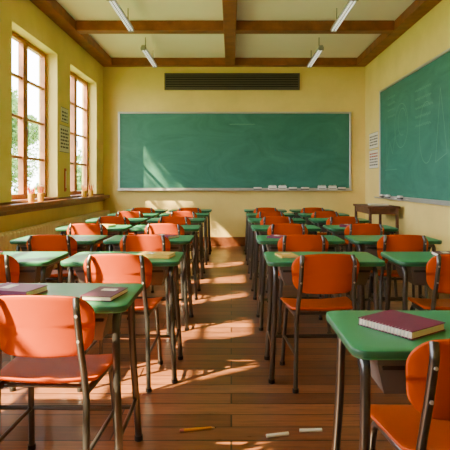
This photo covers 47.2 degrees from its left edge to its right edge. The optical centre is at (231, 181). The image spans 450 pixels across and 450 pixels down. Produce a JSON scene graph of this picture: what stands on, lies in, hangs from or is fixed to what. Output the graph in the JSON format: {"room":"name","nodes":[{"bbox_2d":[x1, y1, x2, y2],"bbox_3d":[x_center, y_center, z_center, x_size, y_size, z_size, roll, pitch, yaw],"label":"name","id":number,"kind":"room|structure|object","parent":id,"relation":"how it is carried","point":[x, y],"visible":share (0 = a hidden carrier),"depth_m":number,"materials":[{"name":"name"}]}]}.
{"room":"classroom","nodes":[
{"label":"classroom","id":0,"kind":"room"},
{"bbox_2d":[0,0,102,232],"bbox_3d":[-2.580,-0.560,3.825,0.260,3.560,12.050,0,0,0],"label":"wall","id":1,"kind":"structure","parent":0,"point":[64,55],"depth_m":7.25,"materials":[{"name":"yellow paint"}]},
{"bbox_2d":[12,31,45,199],"bbox_3d":[-2.616,-0.790,6.500,0.117,2.020,1.500,0,0,0],"label":"window","id":2,"kind":"structure","parent":1,"relation":"in","point":[24,46],"depth_m":6.48,"materials":[{"name":"brown wood"}]},
{"bbox_2d":[0,194,109,215],"bbox_3d":[-2.460,0.286,3.825,0.280,0.148,12.050,0,0,0],"label":"windowsill","id":3,"kind":"structure","parent":1,"relation":"attached to","point":[18,206],"depth_m":6.62,"materials":[{"name":"brown wood"}]},
{"bbox_2d":[28,186,35,202],"bbox_3d":[-2.385,0.138,6.151,0.089,0.213,0.090,0,0,0],"label":"pencil cup","id":4,"kind":"object","parent":3,"relation":"on","point":[31,191],"visible":1,"depth_m":6.12,"materials":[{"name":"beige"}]},
{"bbox_2d":[37,184,44,201],"bbox_3d":[-2.385,0.136,6.451,0.090,0.216,0.090,0,0,0],"label":"pencil cup","id":5,"kind":"object","parent":3,"relation":"on","point":[40,194],"visible":1,"depth_m":6.42,"materials":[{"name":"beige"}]},
{"bbox_2d":[81,184,86,196],"bbox_3d":[-2.385,0.137,8.351,0.089,0.215,0.090,0,0,0],"label":"pencil cup","id":6,"kind":"object","parent":3,"relation":"on","point":[84,192],"visible":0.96,"depth_m":8.32,"materials":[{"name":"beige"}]},
{"bbox_2d":[88,184,93,195],"bbox_3d":[-2.385,0.136,8.751,0.089,0.217,0.090,0,0,0],"label":"pencil cup","id":7,"kind":"object","parent":3,"relation":"on","point":[90,191],"visible":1,"depth_m":8.72,"materials":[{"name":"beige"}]},
{"bbox_2d":[61,107,67,123],"bbox_3d":[-2.446,-0.980,7.560,0.006,0.212,0.312,0,0,0],"label":"notice","id":8,"kind":"object","parent":1,"relation":"attached to","point":[64,112],"visible":1,"depth_m":7.55,"materials":[{"name":"beige paper"}]},
{"bbox_2d":[60,124,69,152],"bbox_3d":[-2.446,-0.630,7.560,0.006,0.392,0.432,0,0,0],"label":"notice","id":9,"kind":"object","parent":1,"relation":"attached to","point":[64,130],"visible":1,"depth_m":7.55,"materials":[{"name":"beige paper"}]},
{"bbox_2d":[64,168,66,191],"bbox_3d":[-2.436,-0.030,7.580,0.026,0.340,0.070,0,0,0],"label":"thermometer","id":10,"kind":"object","parent":1,"relation":"attached to","point":[65,188],"visible":1,"depth_m":7.57,"materials":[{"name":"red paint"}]},
{"bbox_2d":[70,71,87,194],"bbox_3d":[-2.616,-0.790,8.595,0.117,2.020,1.510,0,0,0],"label":"window","id":11,"kind":"structure","parent":1,"relation":"in","point":[74,78],"depth_m":8.62,"materials":[{"name":"brown wood"}]},
{"bbox_2d":[30,0,441,66],"bbox_3d":[0.055,-2.270,3.825,5.010,0.140,12.050,0,0,0],"label":"trim","id":12,"kind":"structure","parent":1,"relation":"attached to","point":[52,9],"depth_m":9.26,"materials":[{"name":"brown wood"}]},
{"bbox_2d":[0,246,449,449],"bbox_3d":[0.055,1.280,3.825,5.610,0.120,12.650,0,0,0],"label":"floor","id":13,"kind":"structure","parent":0,"point":[223,371],"depth_m":3.07,"materials":[{"name":"brown wood"}]},
{"bbox_2d":[0,254,19,391],"bbox_3d":[-1.488,0.821,3.227,0.446,0.797,0.491,0,0,-3],"label":"chair","id":14,"kind":"object","parent":13,"relation":"on","point":[9,266],"visible":0.31,"depth_m":3.06,"materials":[{"name":"orange plastic"}]},
{"bbox_2d":[3,252,68,282],"bbox_3d":[-1.472,0.851,3.335,0.720,0.738,0.470,0,0,-1],"label":"school desk","id":15,"kind":"object","parent":13,"relation":"on","point":[35,267],"visible":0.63,"depth_m":3.21,"materials":[{"name":"green plastic"}]},
{"bbox_2d":[27,235,77,282],"bbox_3d":[-1.460,0.821,4.338,0.446,0.797,0.491,0,0,1],"label":"chair","id":16,"kind":"object","parent":13,"relation":"on","point":[35,243],"visible":0.38,"depth_m":4.16,"materials":[{"name":"orange plastic"}]},
{"bbox_2d":[0,210,109,268],"bbox_3d":[-2.325,0.870,6.315,0.130,0.700,6.630,0,0,0],"label":"radiator","id":17,"kind":"object","parent":13,"relation":"on","point":[49,228],"visible":0.31,"depth_m":6.24,"materials":[{"name":"yellow metal"}]},
{"bbox_2d":[0,295,114,449],"bbox_3d":[-0.722,0.821,2.117,0.446,0.797,0.491,0,0,2],"label":"chair","id":18,"kind":"object","parent":13,"relation":"on","point":[49,337],"visible":0.94,"depth_m":1.96,"materials":[{"name":"orange plastic"}]},
{"bbox_2d":[10,235,107,252],"bbox_3d":[-1.467,0.851,4.445,0.720,0.738,0.470,0,0,1],"label":"school desk","id":19,"kind":"object","parent":13,"relation":"on","point":[85,243],"visible":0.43,"depth_m":4.28,"materials":[{"name":"green laminate"}]},
{"bbox_2d":[0,283,142,449],"bbox_3d":[-0.772,0.851,2.225,0.720,0.738,0.470,0,0,0],"label":"school desk","id":20,"kind":"object","parent":13,"relation":"on","point":[107,314],"visible":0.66,"depth_m":2.23,"materials":[{"name":"green laminate"}]},
{"bbox_2d":[0,283,47,295],"bbox_3d":[-0.930,0.467,2.229,0.210,0.027,0.152,0,0,15],"label":"closed book","id":21,"kind":"object","parent":20,"relation":"on","point":[6,289],"visible":0.84,"depth_m":2.20,"materials":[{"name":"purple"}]},
{"bbox_2d":[80,286,127,301],"bbox_3d":[-0.531,0.470,2.170,0.132,0.021,0.190,0,0,10],"label":"closed book","id":22,"kind":"object","parent":20,"relation":"on","point":[102,293],"visible":0.92,"depth_m":2.13,"materials":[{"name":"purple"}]},
{"bbox_2d":[66,223,113,282],"bbox_3d":[-1.491,0.821,5.447,0.446,0.797,0.491,0,0,-3],"label":"chair","id":23,"kind":"object","parent":13,"relation":"on","point":[85,228],"visible":0.21,"depth_m":5.26,"materials":[{"name":"orange plastic"}]},
{"bbox_2d":[56,225,131,282],"bbox_3d":[-1.469,0.851,5.555,0.720,0.738,0.470,0,0,0],"label":"school desk","id":24,"kind":"object","parent":13,"relation":"on","point":[119,229],"visible":0.3,"depth_m":5.38,"materials":[{"name":"green laminate"}]},
{"bbox_2d":[102,224,115,227],"bbox_3d":[-1.370,0.469,5.539,0.210,0.023,0.152,0,0,21],"label":"open textbook","id":25,"kind":"object","parent":24,"relation":"on","point":[105,225],"visible":0.52,"depth_m":5.53,"materials":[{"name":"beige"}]},
{"bbox_2d":[97,216,129,251],"bbox_3d":[-1.476,0.821,6.557,0.446,0.797,0.491,0,0,-2],"label":"chair","id":26,"kind":"object","parent":13,"relation":"on","point":[118,220],"visible":0.19,"depth_m":6.37,"materials":[{"name":"orange plastic"}]},
{"bbox_2d":[86,218,147,251],"bbox_3d":[-1.471,0.851,6.665,0.720,0.738,0.470,0,0,0],"label":"school desk","id":27,"kind":"object","parent":13,"relation":"on","point":[133,221],"visible":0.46,"depth_m":6.47,"materials":[{"name":"green laminate"}]},
{"bbox_2d":[77,254,162,392],"bbox_3d":[-0.678,0.821,3.228,0.446,0.797,0.491,0,0,1],"label":"chair","id":28,"kind":"object","parent":13,"relation":"on","point":[98,268],"visible":0.68,"depth_m":3.05,"materials":[{"name":"orange plastic"}]},
{"bbox_2d":[61,252,183,383],"bbox_3d":[-0.683,0.851,3.335,0.720,0.738,0.470,0,0,-1],"label":"school desk","id":29,"kind":"object","parent":13,"relation":"on","point":[161,268],"visible":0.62,"depth_m":3.17,"materials":[{"name":"green laminate"}]},
{"bbox_2d":[137,251,174,258],"bbox_3d":[-0.480,0.469,3.319,0.210,0.023,0.152,0,0,10],"label":"book","id":30,"kind":"object","parent":29,"relation":"on","point":[149,254],"visible":0.88,"depth_m":3.26,"materials":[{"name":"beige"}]},
{"bbox_2d":[116,211,143,234],"bbox_3d":[-1.490,0.821,7.667,0.446,0.797,0.491,0,0,-2],"label":"chair","id":31,"kind":"object","parent":13,"relation":"on","point":[128,214],"visible":0.23,"depth_m":7.48,"materials":[{"name":"orange plastic"}]},
{"bbox_2d":[107,213,158,251],"bbox_3d":[-1.472,0.851,7.775,0.720,0.738,0.470,0,0,0],"label":"school desk","id":32,"kind":"object","parent":13,"relation":"on","point":[146,215],"visible":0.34,"depth_m":7.63,"materials":[{"name":"green laminate"}]},
{"bbox_2d":[131,207,154,232],"bbox_3d":[-1.477,0.821,8.777,0.446,0.797,0.491,0,0,2],"label":"chair","id":33,"kind":"object","parent":13,"relation":"on","point":[139,209],"visible":0.14,"depth_m":8.59,"materials":[{"name":"orange plastic"}]},
{"bbox_2d":[123,209,167,232],"bbox_3d":[-1.468,0.851,8.885,0.720,0.738,0.470,0,0,0],"label":"school desk","id":34,"kind":"object","parent":13,"relation":"on","point":[160,211],"visible":0.25,"depth_m":8.71,"materials":[{"name":"green laminate"}]},
{"bbox_2d":[120,235,175,334],"bbox_3d":[-0.703,0.821,4.338,0.446,0.797,0.491,0,0,0],"label":"chair","id":35,"kind":"object","parent":13,"relation":"on","point":[128,243],"visible":0.36,"depth_m":4.15,"materials":[{"name":"orange plastic"}]},
{"bbox_2d":[103,235,193,330],"bbox_3d":[-0.697,0.851,4.445,0.720,0.738,0.470,0,0,1],"label":"school desk","id":36,"kind":"object","parent":13,"relation":"on","point":[182,243],"visible":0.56,"depth_m":4.27,"materials":[{"name":"green laminate"}]},
{"bbox_2d":[154,234,178,238],"bbox_3d":[-0.581,0.469,4.459,0.210,0.023,0.152,0,0,33],"label":"open textbook","id":37,"kind":"object","parent":36,"relation":"on","point":[169,236],"visible":0.61,"depth_m":4.42,"materials":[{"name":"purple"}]},
{"bbox_2d":[130,225,200,299],"bbox_3d":[-0.699,0.851,5.555,0.720,0.738,0.470,0,0,0],"label":"school desk","id":38,"kind":"object","parent":13,"relation":"on","point":[193,230],"visible":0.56,"depth_m":5.38,"materials":[{"name":"green laminate"}]},
{"bbox_2d":[145,223,187,302],"bbox_3d":[-0.682,0.821,5.447,0.446,0.797,0.491,0,0,3],"label":"chair","id":39,"kind":"object","parent":13,"relation":"on","point":[162,228],"visible":0.29,"depth_m":5.26,"materials":[{"name":"orange plastic"}]},
{"bbox_2d":[158,216,193,274],"bbox_3d":[-0.705,0.821,6.557,0.446,0.797,0.491,0,0,2],"label":"chair","id":40,"kind":"object","parent":13,"relation":"on","point":[180,220],"visible":0.2,"depth_m":6.37,"materials":[{"name":"orange plastic"}]},
{"bbox_2d":[147,218,205,279],"bbox_3d":[-0.701,0.851,6.665,0.720,0.738,0.470,0,0,0],"label":"school desk","id":41,"kind":"object","parent":13,"relation":"on","point":[195,221],"visible":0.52,"depth_m":6.48,"materials":[{"name":"green laminate"}]},
{"bbox_2d":[159,213,208,264],"bbox_3d":[-0.700,0.851,7.775,0.720,0.738,0.470,0,0,0],"label":"school desk","id":42,"kind":"object","parent":13,"relation":"on","point":[199,215],"visible":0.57,"depth_m":7.59,"materials":[{"name":"green laminate"}]},
{"bbox_2d":[169,211,199,260],"bbox_3d":[-0.704,0.821,7.668,0.446,0.797,0.491,0,0,0],"label":"chair","id":43,"kind":"object","parent":13,"relation":"on","point":[175,213],"visible":0.16,"depth_m":7.48,"materials":[{"name":"orange plastic"}]},
{"bbox_2d":[169,209,211,254],"bbox_3d":[-0.702,0.851,8.885,0.720,0.738,0.470,0,0,0],"label":"school desk","id":44,"kind":"object","parent":13,"relation":"on","point":[171,210],"visible":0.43,"depth_m":8.71,"materials":[{"name":"green laminate"}]},
{"bbox_2d":[177,207,203,240],"bbox_3d":[-0.702,0.821,8.777,0.446,0.797,0.491,0,0,1],"label":"chair","id":45,"kind":"object","parent":13,"relation":"on","point":[192,209],"visible":0.16,"depth_m":8.59,"materials":[{"name":"orange plastic"}]},
{"bbox_2d":[180,427,215,431],"bbox_3d":[-0.163,1.213,2.530,0.180,0.011,0.013,0,0,-9],"label":"pencil","id":46,"kind":"object","parent":13,"relation":"on","point":[198,428],"visible":1,"depth_m":2.52,"materials":[{"name":"orange wood"}]},
{"bbox_2d":[244,209,286,254],"bbox_3d":[0.582,0.851,8.885,0.720,0.738,0.470,0,0,0],"label":"school desk","id":47,"kind":"object","parent":13,"relation":"on","point":[245,210],"visible":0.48,"depth_m":8.70,"materials":[{"name":"green laminate"}]},
{"bbox_2d":[253,207,277,252],"bbox_3d":[0.584,0.821,8.777,0.446,0.797,0.491,0,0,1],"label":"chair","id":48,"kind":"object","parent":13,"relation":"on","point":[257,210],"visible":0.13,"depth_m":8.58,"materials":[{"name":"orange plastic"}]},
{"bbox_2d":[256,211,283,256],"bbox_3d":[0.565,0.821,7.667,0.446,0.797,0.491,0,0,-2],"label":"chair","id":49,"kind":"object","parent":13,"relation":"on","point":[263,214],"visible":0.09,"depth_m":7.48,"materials":[{"name":"orange plastic"}]},
{"bbox_2d":[246,213,294,264],"bbox_3d":[0.582,0.851,7.775,0.720,0.738,0.470,0,0,1],"label":"school desk","id":50,"kind":"object","parent":13,"relation":"on","point":[249,215],"visible":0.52,"depth_m":7.59,"materials":[{"name":"green laminate"}]},
{"bbox_2d":[258,216,292,274],"bbox_3d":[0.569,0.821,6.558,0.446,0.797,0.491,0,0,0],"label":"chair","id":51,"kind":"object","parent":13,"relation":"on","point":[270,220],"visible":0.15,"depth_m":6.37,"materials":[{"name":"orange plastic"}]},
{"bbox_2d":[248,218,305,279],"bbox_3d":[0.578,0.851,6.665,0.720,0.738,0.470,0,0,-1],"label":"school desk","id":52,"kind":"object","parent":13,"relation":"on","point":[253,221],"visible":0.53,"depth_m":6.48,"materials":[{"name":"green laminate"}]},
{"bbox_2d":[266,432,288,437],"bbox_3d":[0.222,1.212,2.470,0.110,0.017,0.017,0,0,-13],"label":"stick","id":53,"kind":"object","parent":13,"relation":"on","point":[279,433],"visible":1,"depth_m":2.46,"materials":[{"name":"white"}]},
{"bbox_2d":[251,225,320,299],"bbox_3d":[0.578,0.851,5.555,0.720,0.738,0.470,0,0,-1],"label":"school desk","id":54,"kind":"object","parent":13,"relation":"on","point":[258,229],"visible":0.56,"depth_m":5.37,"materials":[{"name":"green plastic"}]},
{"bbox_2d":[265,223,308,302],"bbox_3d":[0.585,0.821,5.447,0.446,0.797,0.491,0,0,2],"label":"chair","id":55,"kind":"object","parent":13,"relation":"on","point":[286,228],"visible":0.23,"depth_m":5.26,"materials":[{"name":"orange plastic"}]},
{"bbox_2d":[256,235,344,330],"bbox_3d":[0.580,0.851,4.445,0.720,0.738,0.470,0,0,0],"label":"school desk","id":56,"kind":"object","parent":13,"relation":"on","point":[334,241],"visible":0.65,"depth_m":4.27,"materials":[{"name":"green plastic"}]},
{"bbox_2d":[267,235,283,237],"bbox_3d":[0.430,0.473,4.459,0.210,0.016,0.152,0,0,21],"label":"open textbook","id":57,"kind":"object","parent":56,"relation":"on","point":[269,236],"visible":0.62,"depth_m":4.41,"materials":[{"name":"purple"}]},
{"bbox_2d":[277,235,331,334],"bbox_3d":[0.587,0.821,4.338,0.446,0.797,0.491,0,0,1],"label":"chair","id":58,"kind":"object","parent":13,"relation":"on","point":[287,243],"visible":0.36,"depth_m":4.15,"materials":[{"name":"orange plastic"}]},
{"bbox_2d":[299,428,321,431],"bbox_3d":[0.388,1.212,2.515,0.110,0.017,0.017,0,0,-3],"label":"stick","id":59,"kind":"object","parent":13,"relation":"on","point":[300,429],"visible":1,"depth_m":2.51,"materials":[{"name":"white"}]},
{"bbox_2d":[289,209,333,217],"bbox_3d":[1.381,0.851,8.885,0.720,0.738,0.470,0,0,0],"label":"school desk","id":60,"kind":"object","parent":13,"relation":"on","point":[295,212],"visible":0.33,"depth_m":8.72,"materials":[{"name":"green plastic"}]},
{"bbox_2d":[300,207,324,232],"bbox_3d":[1.369,0.821,8.777,0.446,0.797,0.491,0,0,1],"label":"chair","id":61,"kind":"object","parent":13,"relation":"on","point":[309,209],"visible":0.12,"depth_m":8.59,"materials":[{"name":"orange plastic"}]},
{"bbox_2d":[280,254,359,393],"bbox_3d":[0.556,0.821,3.227,0.446,0.797,0.491,0,0,-4],"label":"chair","id":62,"kind":"object","parent":13,"relation":"on","point":[312,273],"visible":0.9,"depth_m":3.06,"materials":[{"name":"orange plastic"}]},
{"bbox_2d":[298,213,349,251],"bbox_3d":[1.382,0.851,7.775,0.720,0.738,0.470,0,0,1],"label":"school desk","id":63,"kind":"object","parent":13,"relation":"on","point":[305,216],"visible":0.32,"depth_m":7.62,"materials":[{"name":"green laminate"}]},
{"bbox_2d":[264,252,384,383],"bbox_3d":[0.580,0.851,3.335,0.720,0.738,0.470,0,0,0],"label":"school desk","id":64,"kind":"object","parent":13,"relation":"on","point":[368,262],"visible":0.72,"depth_m":3.17,"materials":[{"name":"green laminate"}]},
{"bbox_2d":[275,252,297,257],"bbox_3d":[0.359,0.474,3.340,0.112,0.013,0.160,0,0,-11],"label":"open textbook","id":65,"kind":"object","parent":64,"relation":"on","point":[288,254],"visible":0.93,"depth_m":3.28,"materials":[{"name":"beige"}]},
{"bbox_2d":[311,211,338,250],"bbox_3d":[1.372,0.821,7.668,0.446,0.797,0.491,0,0,0],"label":"chair","id":66,"kind":"object","parent":13,"relation":"on","point":[319,214],"visible":0.19,"depth_m":7.48,"materials":[{"name":"orange plastic"}]},
{"bbox_2d":[308,218,369,279],"bbox_3d":[1.382,0.851,6.665,0.720,0.738,0.470,0,0,1],"label":"school desk","id":67,"kind":"object","parent":13,"relation":"on","point":[319,222],"visible":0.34,"depth_m":6.49,"materials":[{"name":"green laminate"}]},
{"bbox_2d":[326,216,358,251],"bbox_3d":[1.386,0.821,6.558,0.446,0.797,0.491,0,0,-1],"label":"chair","id":68,"kind":"object","parent":13,"relation":"on","point":[337,220],"visible":0.2,"depth_m":6.37,"materials":[{"name":"orange plastic"}]},
{"bbox_2d":[323,225,398,296],"bbox_3d":[1.382,0.851,5.555,0.720,0.738,0.470,0,0,0],"label":"school desk","id":69,"kind":"object","parent":13,"relation":"on","point":[338,231],"visible":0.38,"depth_m":5.36,"materials":[{"name":"green plastic"}]},
{"bbox_2d":[344,223,385,296],"bbox_3d":[1.367,0.821,5.447,0.446,0.797,0.491,0,0,-2],"label":"chair","id":70,"kind":"object","parent":13,"relation":"on","point":[365,228],"visible":0.21,"depth_m":5.26,"materials":[{"name":"orange plastic"}]},
{"bbox_2d":[353,204,400,251],"bbox_3d":[2.260,0.790,8.075,0.480,0.860,0.950,0,0,0],"label":"side table","id":71,"kind":"object","parent":13,"relation":"on","point":[364,208],"visible":0.41,"depth_m":7.63,"materials":[{"name":"brown wood"}]},
{"bbox_2d":[326,310,449,449],"bbox_3d":[0.709,0.851,1.705,0.720,0.738,0.470,0,0,0],"label":"school desk","id":72,"kind":"object","parent":13,"relation":"on","point":[382,356],"visible":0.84,"depth_m":1.57,"materials":[{"name":"green laminate"}]},
{"bbox_2d":[358,309,444,339],"bbox_3d":[0.557,0.468,1.698,0.186,0.027,0.210,0,0,-36],"label":"spiral notebook","id":73,"kind":"object","parent":72,"relation":"on","point":[393,322],"visible":1,"depth_m":1.66,"materials":[{"name":"purple paper"}]},
{"bbox_2d":[344,235,441,309],"bbox_3d":[1.378,0.851,4.445,0.720,0.738,0.470,0,0,0],"label":"school desk","id":74,"kind":"object","parent":13,"relation":"on","point":[363,243],"visible":0.4,"depth_m":4.29,"materials":[{"name":"green laminate"}]},
{"bbox_2d":[367,235,428,309],"bbox_3d":[1.403,0.821,4.337,0.446,0.797,0.491,0,0,2],"label":"chair","id":75,"kind":"object","parent":13,"relation":"on","point":[387,243],"visible":0.47,"depth_m":4.16,"materials":[{"name":"orange plastic"}]},
{"bbox_2d":[381,252,433,309],"bbox_3d":[1.382,0.851,3.335,0.720,0.738,0.470,0,0,0],"label":"school desk","id":76,"kind":"object","parent":13,"relation":"on","point":[410,266],"visible":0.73,"depth_m":3.20,"materials":[{"name":"green plastic"}]},
{"bbox_2d":[432,251,449,255],"bbox_3d":[1.430,0.469,3.349,0.210,0.023,0.152,0,0,4],"label":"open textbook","id":77,"kind":"object","parent":76,"relation":"on","point":[435,253],"visible":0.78,"depth_m":3.35,"materials":[{"name":"beige paper"}]},
{"bbox_2d":[370,339,449,449],"bbox_3d":[0.682,0.821,1.597,0.446,0.797,0.491,0,0,-5],"label":"chair","id":78,"kind":"object","parent":13,"relation":"on","point":[424,424],"visible":0.93,"depth_m":1.44,"materials":[{"name":"orange plastic"}]},
{"bbox_2d":[408,254,449,309],"bbox_3d":[1.375,0.821,3.228,0.446,0.797,0.491,0,0,0],"label":"chair","id":79,"kind":"object","parent":13,"relation":"on","point":[437,267],"visible":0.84,"depth_m":3.07,"materials":[{"name":"orange plastic"}]},
{"bbox_2d":[103,67,364,236],"bbox_3d":[0.055,-0.560,9.975,5.610,3.560,0.250,0,0,0],"label":"wall","id":80,"kind":"structure","parent":0,"point":[125,89],"depth_m":9.85,"materials":[{"name":"yellow paint"}]},
{"bbox_2d":[106,237,345,245],"bbox_3d":[0.055,1.135,9.835,5.010,0.170,0.030,0,0,0],"label":"baseboard","id":81,"kind":"structure","parent":80,"relation":"attached to","point":[215,241],"depth_m":9.82,"materials":[{"name":"brown wood"}]},
{"bbox_2d":[164,73,299,89],"bbox_3d":[0.015,-1.915,9.828,2.580,0.320,0.045,0,0,0],"label":"air vent","id":82,"kind":"object","parent":80,"relation":"in","point":[172,81],"visible":1,"depth_m":9.82,"materials":[{"name":"black plastic"}]},
{"bbox_2d":[117,112,351,190],"bbox_3d":[0.065,-0.588,9.790,4.450,1.505,0.115,0,0,0],"label":"chalkboard","id":83,"kind":"object","parent":80,"relation":"attached to","point":[158,151],"visible":1,"depth_m":9.83,"materials":[{"name":"green metal"}]},
{"bbox_2d":[268,185,275,189],"bbox_3d":[0.780,0.104,9.778,0.150,0.090,0.060,0,0,0],"label":"box","id":84,"kind":"object","parent":83,"relation":"in","point":[270,187],"visible":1,"depth_m":9.75,"materials":[{"name":"white"}]},
{"bbox_2d":[278,185,285,189],"bbox_3d":[0.970,0.104,9.778,0.150,0.090,0.060,0,0,0],"label":"box","id":85,"kind":"object","parent":83,"relation":"in","point":[280,187],"visible":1,"depth_m":9.75,"materials":[{"name":"white"}]},
{"bbox_2d":[318,185,325,189],"bbox_3d":[1.720,0.104,9.778,0.150,0.090,0.060,0,0,0],"label":"box","id":86,"kind":"object","parent":83,"relation":"in","point":[321,187],"visible":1,"depth_m":9.75,"materials":[{"name":"white"}]},
{"bbox_2d":[328,185,336,189],"bbox_3d":[1.920,0.104,9.778,0.150,0.090,0.060,0,0,0],"label":"eraser","id":87,"kind":"object","parent":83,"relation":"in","point":[330,187],"visible":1,"depth_m":9.75,"materials":[{"name":"white"}]},
{"bbox_2d":[56,0,414,57],"bbox_3d":[0.055,-2.415,3.825,5.610,0.150,12.650,0,0,0],"label":"ceiling","id":88,"kind":"structure","parent":0,"point":[114,45],"depth_m":7.37,"materials":[{"name":"beige paint"}]},
{"bbox_2d":[107,0,133,31],"bbox_3d":[-1.390,-2.210,6.520,0.090,0.260,1.250,0,0,0],"label":"fluorescent ceiling light","id":89,"kind":"object","parent":88,"relation":"attached to","point":[114,3],"visible":1,"depth_m":6.49,"materials":[{"name":"grey plastic"}]},
{"bbox_2d":[141,37,156,67],"bbox_3d":[-1.390,-2.210,8.750,0.090,0.260,1.250,0,0,0],"label":"fluorescent ceiling light","id":90,"kind":"object","parent":88,"relation":"attached to","point":[144,49],"visible":1,"depth_m":8.58,"materials":[{"name":"grey plastic"}]},
{"bbox_2d":[222,0,236,66],"bbox_3d":[-0.020,-2.255,3.745,0.180,0.170,11.890,0,0,0],"label":"ceiling beam","id":91,"kind":"structure","parent":88,"relation":"attached to","point":[229,7],"depth_m":7.33,"materials":[{"name":"brown wood"}]},
{"bbox_2d":[76,20,393,33],"bbox_3d":[0.055,-2.268,7.545,4.610,0.145,0.190,0,0,0],"label":"ceiling beam","id":92,"kind":"structure","parent":88,"relation":"attached to","point":[82,26],"depth_m":7.45,"materials":[{"name":"brown wood"}]},
{"bbox_2d":[307,45,323,67],"bbox_3d":[1.420,-2.210,8.750,0.090,0.260,1.250,0,0,0],"label":"fluorescent ceiling light","id":93,"kind":"object","parent":88,"relation":"attached to","point":[320,49],"visible":1,"depth_m":8.62,"materials":[{"name":"grey plastic"}]},
{"bbox_2d":[331,0,358,31],"bbox_3d":[1.420,-2.210,6.520,0.090,0.260,1.250,0,0,0],"label":"fluorescent ceiling light","id":94,"kind":"object","parent":88,"relation":"attached to","point":[350,3],"visible":1,"depth_m":6.51,"materials":[{"name":"grey plastic"}]},
{"bbox_2d":[365,0,449,251],"bbox_3d":[2.685,-0.560,3.825,0.250,3.560,12.050,0,0,0],"label":"wall","id":95,"kind":"structure","parent":0,"point":[429,36],"depth_m":7.40,"materials":[{"name":"yellow paint"}]},
{"bbox_2d":[369,149,377,168],"bbox_3d":[2.556,-0.410,9.250,0.006,0.332,0.572,0,0,0],"label":"notice","id":96,"kind":"object","parent":95,"relation":"attached to","point":[373,154],"visible":1,"depth_m":9.25,"materials":[{"name":"beige paper"}]},
{"bbox_2d":[369,131,377,148],"bbox_3d":[2.556,-0.745,9.250,0.006,0.282,0.572,0,0,0],"label":"notice","id":97,"kind":"object","parent":95,"relation":"attached to","point":[373,137],"visible":1,"depth_m":9.25,"materials":[{"name":"beige paper"}]},
{"bbox_2d":[374,48,449,205],"bbox_3d":[2.501,-0.642,6.800,0.115,1.825,4.000,0,0,0],"label":"chalkboard","id":98,"kind":"object","parent":95,"relation":"attached to","point":[414,110],"visible":0.99,"depth_m":6.98,"materials":[{"name":"green metal"}]},
{"label":"outside","id":99,"kind":"structure","parent":0,"visible":0},
{"bbox_3d":[-31.385,1.770,25.000,57.230,0.100,110.000,0,0,0],"label":"ground","id":100,"kind":"structure","parent":99,"visible":0},
{"bbox_2d":[12,87,38,192],"bbox_3d":[-7.412,-0.771,16.589,2.253,4.990,2.637,0,0,41],"label":"tree","id":101,"kind":"object","parent":100,"relation":"on","point":[33,137],"visible":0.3,"depth_m":16.65,"materials":[{"name":"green plant"}]},
{"bbox_2d":[12,142,38,179],"bbox_3d":[-13.441,-1.645,30.015,5.092,6.736,4.390,0,0,-20],"label":"tree","id":102,"kind":"object","parent":100,"relation":"on","point":[14,146],"visible":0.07,"depth_m":29.94,"materials":[{"name":"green plant"}]},
{"bbox_2d":[77,147,81,190],"bbox_3d":[-4.789,0.356,15.951,2.057,2.894,1.821,0,0,-4],"label":"bush","id":103,"kind":"object","parent":100,"relation":"on","point":[79,157],"visible":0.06,"depth_m":15.63,"materials":[{"name":"green plant"}]}
]}

